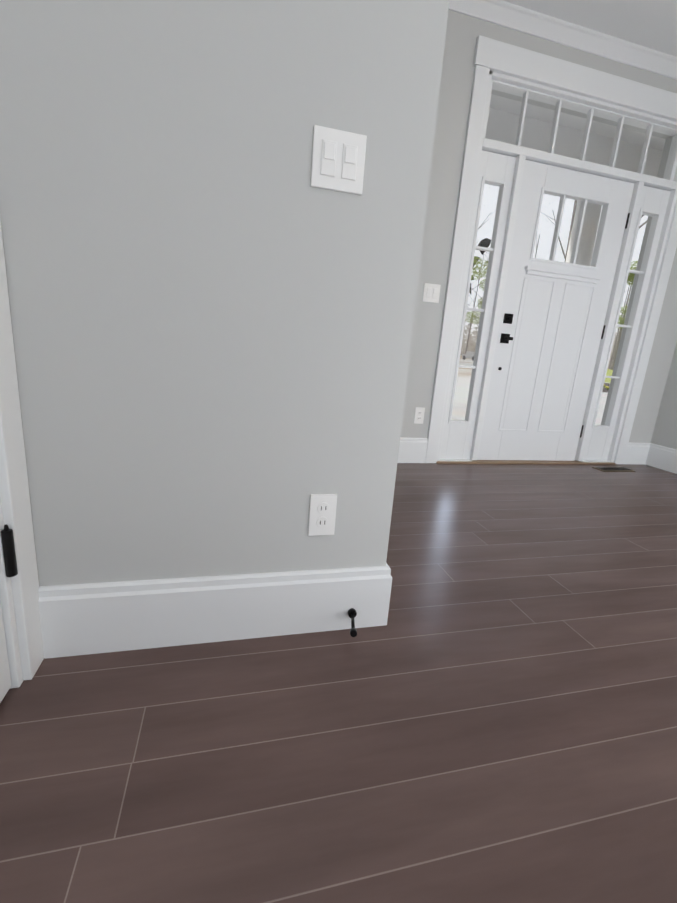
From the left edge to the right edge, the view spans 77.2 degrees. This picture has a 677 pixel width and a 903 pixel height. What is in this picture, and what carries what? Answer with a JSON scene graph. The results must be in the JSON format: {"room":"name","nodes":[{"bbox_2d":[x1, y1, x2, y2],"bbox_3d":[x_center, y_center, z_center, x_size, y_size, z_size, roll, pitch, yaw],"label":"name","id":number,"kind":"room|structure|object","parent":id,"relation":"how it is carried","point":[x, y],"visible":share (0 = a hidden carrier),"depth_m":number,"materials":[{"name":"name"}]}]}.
{"room":"entrance hall","nodes":[
{"label":"entrance hall","id":0,"kind":"room"},
{"bbox_2d":[0,0,449,586],"bbox_3d":[-1.720,-0.868,0.477,3.985,2.743,0.140,1,14,-15],"label":"wall","id":1,"kind":"structure","parent":0,"point":[212,292],"depth_m":0.91,"materials":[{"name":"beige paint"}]},
{"bbox_2d":[0,524,17,702],"bbox_3d":[-0.509,-0.366,0.282,0.113,2.023,0.889,1,14,-15],"label":"closet door","id":2,"kind":"structure","parent":1,"relation":"in","point":[9,553],"depth_m":0.87,"materials":[{"name":"white"}]},
{"bbox_2d":[0,220,43,687],"bbox_3d":[1.269,-0.653,1.312,4.256,2.377,3.119,1,14,-15],"label":"trim","id":3,"kind":"structure","parent":1,"relation":"attached to","point":[19,597],"depth_m":0.88,"materials":[{"name":"white wood"}]},
{"bbox_2d":[308,494,336,535],"bbox_3d":[-0.041,0.166,1.110,0.070,0.114,0.010,1,14,-15],"label":"electrical outlet","id":4,"kind":"object","parent":1,"relation":"attached to","point":[322,514],"visible":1,"depth_m":1.11,"materials":[{"name":"white plastic"}]},
{"bbox_2d":[311,125,366,194],"bbox_3d":[0.001,-0.623,0.908,0.115,0.114,0.012,1,14,-15],"label":"light switch","id":5,"kind":"object","parent":1,"relation":"attached to","point":[338,160],"visible":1,"depth_m":0.91,"materials":[{"name":"white plastic"}]},
{"bbox_2d":[38,437,676,658],"bbox_3d":[1.802,0.549,1.199,10.800,0.184,8.760,1,14,-15],"label":"baseboard","id":6,"kind":"structure","parent":1,"relation":"attached to","point":[89,618],"depth_m":1.09,"materials":[{"name":"white wood"}]},
{"bbox_2d":[347,608,356,636],"bbox_3d":[0.040,0.462,1.143,0.043,0.027,0.102,1,14,-15],"label":"door stop","id":7,"kind":"object","parent":6,"relation":"attached to","point":[352,613],"depth_m":1.15,"materials":[{"name":"black metal"}]},
{"bbox_2d":[449,0,676,79],"bbox_3d":[1.999,-1.981,0.571,10.800,0.074,8.760,1,14,-15],"label":"crown molding","id":8,"kind":"structure","parent":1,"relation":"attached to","point":[536,24],"depth_m":2.56,"materials":[{"name":"white wood"}]},
{"bbox_2d":[0,463,676,902],"bbox_3d":[1.601,0.740,1.166,11.600,0.200,9.100,1,14,-15],"label":"floor","id":9,"kind":"structure","parent":0,"point":[488,713],"depth_m":0.87,"materials":[{"name":"brown wood"}]},
{"bbox_2d":[592,467,634,471],"bbox_3d":[2.162,0.138,3.333,0.310,0.007,0.110,1,14,-15],"label":"floor vent","id":10,"kind":"object","parent":9,"relation":"in","point":[613,469],"visible":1,"depth_m":3.31,"materials":[{"name":"brown metal"}]},
{"bbox_2d":[400,10,676,442],"bbox_3d":[3.271,-1.239,3.539,7.215,2.743,0.200,1,14,-15],"label":"wall","id":11,"kind":"structure","parent":0,"point":[463,32],"depth_m":2.75,"materials":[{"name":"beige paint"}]},
{"bbox_2d":[414,407,424,423],"bbox_3d":[0.571,-0.253,2.992,0.070,0.114,0.010,1,14,-15],"label":"outlet plate","id":12,"kind":"object","parent":11,"relation":"attached to","point":[419,415],"visible":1,"depth_m":2.99,"materials":[{"name":"white plastic"}]},
{"bbox_2d":[423,283,440,302],"bbox_3d":[0.613,-1.042,2.790,0.115,0.114,0.012,1,14,-15],"label":"switch plate","id":13,"kind":"object","parent":11,"relation":"attached to","point":[431,292],"visible":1,"depth_m":2.79,"materials":[{"name":"white plastic"}]},
{"bbox_2d":[425,35,676,464],"bbox_3d":[1.584,-1.168,3.062,1.831,2.580,0.150,1,14,-15],"label":"trim","id":14,"kind":"structure","parent":11,"relation":"attached to","point":[527,74],"depth_m":2.91,"materials":[{"name":"white wood"}]},
{"bbox_2d":[485,94,665,176],"bbox_3d":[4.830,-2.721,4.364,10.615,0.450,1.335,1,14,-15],"label":"transom window","id":15,"kind":"structure","parent":14,"relation":"in","point":[559,143],"depth_m":3.75,"materials":[{"name":"clear glass"}]},
{"bbox_2d":[565,201,601,265],"bbox_3d":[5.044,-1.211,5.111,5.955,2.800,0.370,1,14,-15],"label":"porch column","id":16,"kind":"structure","parent":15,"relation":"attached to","point":[582,257],"depth_m":4.10,"materials":[{"name":"stone"}]},
{"bbox_2d":[477,160,633,460],"bbox_3d":[1.570,-0.908,3.103,0.924,2.026,0.107,1,14,-15],"label":"entry door","id":17,"kind":"structure","parent":11,"relation":"in","point":[551,328],"depth_m":3.10,"materials":[{"name":"white wood"}]},
{"bbox_2d":[503,0,676,56],"bbox_3d":[-0.160,-2.134,-0.061,7.500,0.200,9.100,1,14,-15],"label":"ceiling","id":18,"kind":"structure","parent":0,"point":[651,24],"depth_m":2.46,"materials":[{"name":"paint"}]},
{"bbox_2d":[651,342,676,448],"bbox_3d":[3.616,-0.395,0.244,0.200,2.743,6.565,1,14,-15],"label":"wall","id":19,"kind":"structure","parent":0,"point":[665,431],"depth_m":3.43,"materials":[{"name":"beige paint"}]},
{"label":"outside","id":20,"kind":"structure","parent":0,"visible":0},
{"bbox_2d":[451,356,612,424],"bbox_3d":[-2.259,-13.796,56.729,200.000,1.564,142.000,1,14,-15],"label":"ground","id":21,"kind":"structure","parent":20,"point":[460,387],"depth_m":14.41,"materials":[{"name":"white concrete"}]},
{"bbox_2d":[461,187,646,389],"bbox_3d":[-10.399,-34.750,65.768,277.304,36.346,117.072,1,14,-15],"label":"trees","id":22,"kind":"object","parent":21,"relation":"on","point":[470,350],"depth_m":84.31,"materials":[{"name":"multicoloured plant"}]}
]}

